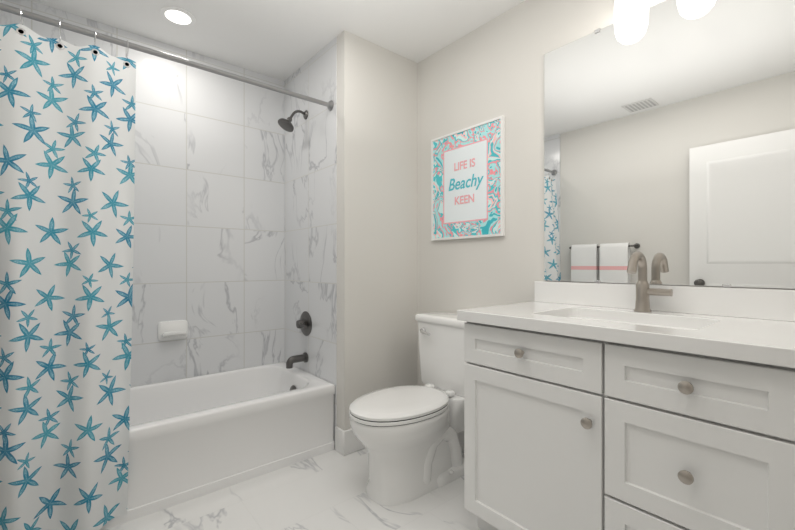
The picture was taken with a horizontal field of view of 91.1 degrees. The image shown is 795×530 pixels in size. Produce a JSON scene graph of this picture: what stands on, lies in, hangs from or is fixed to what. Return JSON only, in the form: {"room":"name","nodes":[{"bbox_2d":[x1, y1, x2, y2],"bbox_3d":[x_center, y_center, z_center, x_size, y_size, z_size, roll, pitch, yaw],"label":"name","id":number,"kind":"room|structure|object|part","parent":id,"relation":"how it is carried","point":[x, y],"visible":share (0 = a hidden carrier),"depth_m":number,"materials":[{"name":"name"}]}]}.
{"room":"bathroom","nodes":[
{"label":"bathroom","id":0,"kind":"room"},
{"bbox_2d":[0,0,283,386],"bbox_3d":[-1.425,-0.130,2.397,1.540,2.440,0.050,0,0,-40],"label":"tiled wall","id":1,"kind":"structure","parent":0,"point":[208,256],"depth_m":2.50,"materials":[{"name":"tile"}]},
{"bbox_2d":[158,320,187,340],"bbox_3d":[-1.360,0.400,2.373,0.160,0.115,0.070,0,0,-40],"label":"soap dish","id":2,"kind":"object","parent":1,"relation":"attached to","point":[172,330],"visible":1,"depth_m":2.38,"materials":[{"name":"white ceramic"}]},
{"bbox_2d":[31,0,524,80],"bbox_3d":[-0.272,-1.410,1.458,2.340,0.120,3.210,0,0,-40],"label":"ceiling","id":3,"kind":"structure","parent":0,"point":[283,40],"depth_m":2.18,"materials":[{"name":"white paint"}]},
{"bbox_2d":[160,6,195,26],"bbox_3d":[-1.190,-1.347,2.117,0.170,0.006,0.170,0,0,-40],"label":"recessed light","id":4,"kind":"object","parent":3,"relation":"in","point":[163,10],"depth_m":2.11,"materials":[{"name":"white paint"}]},
{"bbox_3d":[-1.190,-1.345,2.117,0.124,0.002,0.124,0,0,-40],"label":"ceiling light lens","id":5,"kind":"part","parent":4,"relation":"part of","materials":[{"name":"white plastic"}]},
{"bbox_2d":[106,448,481,529],"bbox_3d":[-0.272,1.150,1.458,2.340,0.120,3.210,0,0,-40],"label":"floor","id":6,"kind":"structure","parent":0,"point":[326,491],"depth_m":1.75,"materials":[{"name":"tile"}]},
{"bbox_2d":[99,362,334,529],"bbox_3d":[-1.175,0.897,2.099,1.506,0.385,0.723,0,0,-40],"label":"tub","id":7,"kind":"object","parent":6,"relation":"on","point":[191,438],"visible":0.65,"depth_m":2.02,"materials":[{"name":"white ceramic"}]},
{"bbox_2d":[349,311,466,505],"bbox_3d":[0.111,0.687,2.002,0.792,0.806,0.470,0,0,-40],"label":"toilet","id":8,"kind":"object","parent":6,"relation":"on","point":[406,436],"visible":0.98,"depth_m":1.87,"materials":[{"name":"white ceramic"}]},
{"bbox_3d":[0.025,0.677,1.929,0.566,0.047,0.388,0,0,-40],"label":"seat","id":9,"kind":"part","parent":8,"relation":"part of","materials":[{"name":"white plastic"}]},
{"bbox_3d":[0.157,0.376,2.204,0.032,0.035,0.093,0,0,-40],"label":"lever","id":10,"kind":"part","parent":8,"relation":"part of","materials":[{"name":"silver metal"}]},
{"bbox_3d":[0.328,0.486,2.184,0.225,0.404,0.470,0,0,-40],"label":"tank","id":11,"kind":"part","parent":8,"relation":"part of","materials":[{"name":"white ceramic"}]},
{"bbox_2d":[457,251,794,529],"bbox_3d":[0.776,0.519,1.373,0.598,1.142,0.977,0,0,-40],"label":"bathroom vanity","id":12,"kind":"object","parent":6,"relation":"on","point":[642,404],"visible":1,"depth_m":1.17,"materials":[{"name":"white paint"}]},
{"bbox_3d":[0.424,0.305,1.351,0.031,0.033,0.033,0,0,-40],"label":"knob","id":13,"kind":"part","parent":12,"relation":"part of","materials":[{"name":"silver metal"}]},
{"bbox_3d":[0.444,0.308,1.367,0.020,0.153,0.528,0,0,-40],"label":"drawer","id":14,"kind":"part","parent":12,"relation":"part of","materials":[{"name":"white paint"}]},
{"bbox_3d":[0.444,0.684,1.367,0.020,0.582,0.528,0,0,-40],"label":"door","id":15,"kind":"part","parent":12,"relation":"part of","materials":[{"name":"white paint"}]},
{"bbox_3d":[0.572,0.475,1.175,0.031,0.033,0.033,0,0,-40],"label":"knob","id":16,"kind":"part","parent":12,"relation":"part of","materials":[{"name":"silver metal"}]},
{"bbox_2d":[457,281,794,370],"bbox_3d":[0.778,0.150,1.375,0.592,0.140,0.977,0,0,-40],"label":"countertop","id":17,"kind":"structure","parent":12,"relation":"on","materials":[{"name":"stone"}]},
{"bbox_3d":[0.731,0.534,0.986,0.031,0.033,0.033,0,0,-40],"label":"knob","id":18,"kind":"part","parent":12,"relation":"part of","materials":[{"name":"silver metal"}]},
{"bbox_3d":[0.731,0.308,0.986,0.031,0.033,0.033,0,0,-40],"label":"knob","id":19,"kind":"part","parent":12,"relation":"part of","materials":[{"name":"silver metal"}]},
{"bbox_3d":[0.750,0.829,1.002,0.020,0.292,0.409,0,0,-40],"label":"drawer","id":20,"kind":"part","parent":12,"relation":"part of","materials":[{"name":"white paint"}]},
{"bbox_3d":[0.750,0.534,1.002,0.020,0.282,0.409,0,0,-40],"label":"drawer","id":21,"kind":"part","parent":12,"relation":"part of","materials":[{"name":"white paint"}]},
{"bbox_3d":[0.750,0.308,1.002,0.020,0.153,0.409,0,0,-40],"label":"drawer","id":22,"kind":"part","parent":12,"relation":"part of","materials":[{"name":"white paint"}]},
{"bbox_2d":[284,37,336,440],"bbox_3d":[-0.591,-0.130,2.588,0.015,2.440,0.729,0,0,-40],"label":"tiled wall","id":23,"kind":"structure","parent":0,"point":[310,214],"depth_m":2.52,"materials":[{"name":"tile"}]},
{"bbox_2d":[278,110,307,131],"bbox_3d":[-0.681,-0.948,2.538,0.194,0.164,0.108,0,0,-40],"label":"shower head","id":24,"kind":"object","parent":23,"relation":"attached to","point":[285,124],"visible":1,"depth_m":2.51},
{"bbox_2d":[286,352,307,368],"bbox_3d":[-0.662,0.624,2.554,0.140,0.083,0.066,0,0,-40],"label":"tub spout","id":25,"kind":"object","parent":23,"relation":"attached to","point":[303,357],"visible":1,"depth_m":2.53,"materials":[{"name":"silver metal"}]},
{"bbox_2d":[296,311,311,335],"bbox_3d":[-0.628,0.390,2.574,0.062,0.164,0.178,0,0,-40],"label":"shower valve","id":26,"kind":"object","parent":23,"relation":"attached to","point":[304,323],"visible":1,"depth_m":2.56,"materials":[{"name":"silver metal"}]},
{"bbox_2d":[337,30,416,430],"bbox_3d":[-0.364,-0.130,2.756,0.572,2.440,0.864,0,0,-40],"label":"wall","id":27,"kind":"structure","parent":0,"point":[381,215],"depth_m":2.38,"materials":[{"name":"white paint"}]},
{"bbox_2d":[335,426,343,454],"bbox_3d":[-0.337,1.020,2.269,0.014,0.140,0.083,0,0,-40],"label":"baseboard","id":28,"kind":"structure","parent":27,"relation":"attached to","point":[338,439],"depth_m":2.26,"materials":[{"name":"white paint"}]},
{"bbox_2d":[343,429,364,455],"bbox_3d":[-0.092,1.020,2.411,0.572,0.140,0.014,0,0,-40],"label":"baseboard block","id":29,"kind":"object","parent":27,"relation":"attached to","point":[352,443],"visible":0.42,"depth_m":2.25,"materials":[{"name":"white paint"}]},
{"bbox_2d":[417,0,794,385],"bbox_3d":[0.578,-0.130,2.172,0.120,2.440,3.210,0,0,-40],"label":"wall","id":30,"kind":"structure","parent":0,"point":[492,69],"depth_m":2.10,"materials":[{"name":"white paint"}]},
{"bbox_2d":[457,431,463,450],"bbox_3d":[0.411,1.020,2.267,0.014,0.140,0.881,0,0,-40],"label":"baseboard","id":31,"kind":"structure","parent":30,"relation":"attached to","point":[460,436],"depth_m":2.30,"materials":[{"name":"white paint"}]},
{"bbox_2d":[431,115,504,240],"bbox_3d":[0.394,-0.475,2.281,0.021,0.640,0.534,0,0,-40],"label":"picture frame","id":32,"kind":"object","parent":30,"relation":"attached to","point":[467,182],"visible":1,"depth_m":2.25,"materials":[{"name":"multicoloured paper"}]},
{"bbox_2d":[614,0,648,44],"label":"vanity light","id":33,"kind":"object","parent":30,"relation":"attached to","point":[631,18],"depth_m":1.43,"materials":[{"name":"white glass"}]},
{"bbox_2d":[544,0,794,288],"bbox_3d":[1.016,-0.478,1.549,0.008,1.115,0.932,0,0,-40],"label":"mirror","id":34,"kind":"object","parent":30,"relation":"attached to","point":[669,144],"visible":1,"depth_m":1.49,"materials":[{"name":"clear glass"}]},
{"bbox_2d":[677,0,715,18],"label":"vanity light","id":35,"kind":"object","parent":30,"relation":"attached to","point":[688,9],"depth_m":1.30,"materials":[{"name":"white glass"}]},
{"bbox_3d":[-1.759,-0.130,1.608,0.015,2.440,0.729,0,0,-40],"label":"wall tile","id":36,"kind":"structure","parent":0,"visible":0},
{"bbox_2d":[0,3,333,529],"bbox_3d":[-0.943,0.028,1.822,1.510,2.035,0.185,0,0,-40],"label":"curtain","id":37,"kind":"object","parent":36,"relation":"hanging from","point":[67,145],"visible":1,"depth_m":1.51,"materials":[{"name":"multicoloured fabric"}]},
{"bbox_3d":[-0.978,-0.960,1.864,1.510,0.060,0.060,0,0,-40],"label":"rod","id":38,"kind":"part","parent":37,"relation":"part of","materials":[{"name":"grey metal"}]}
]}

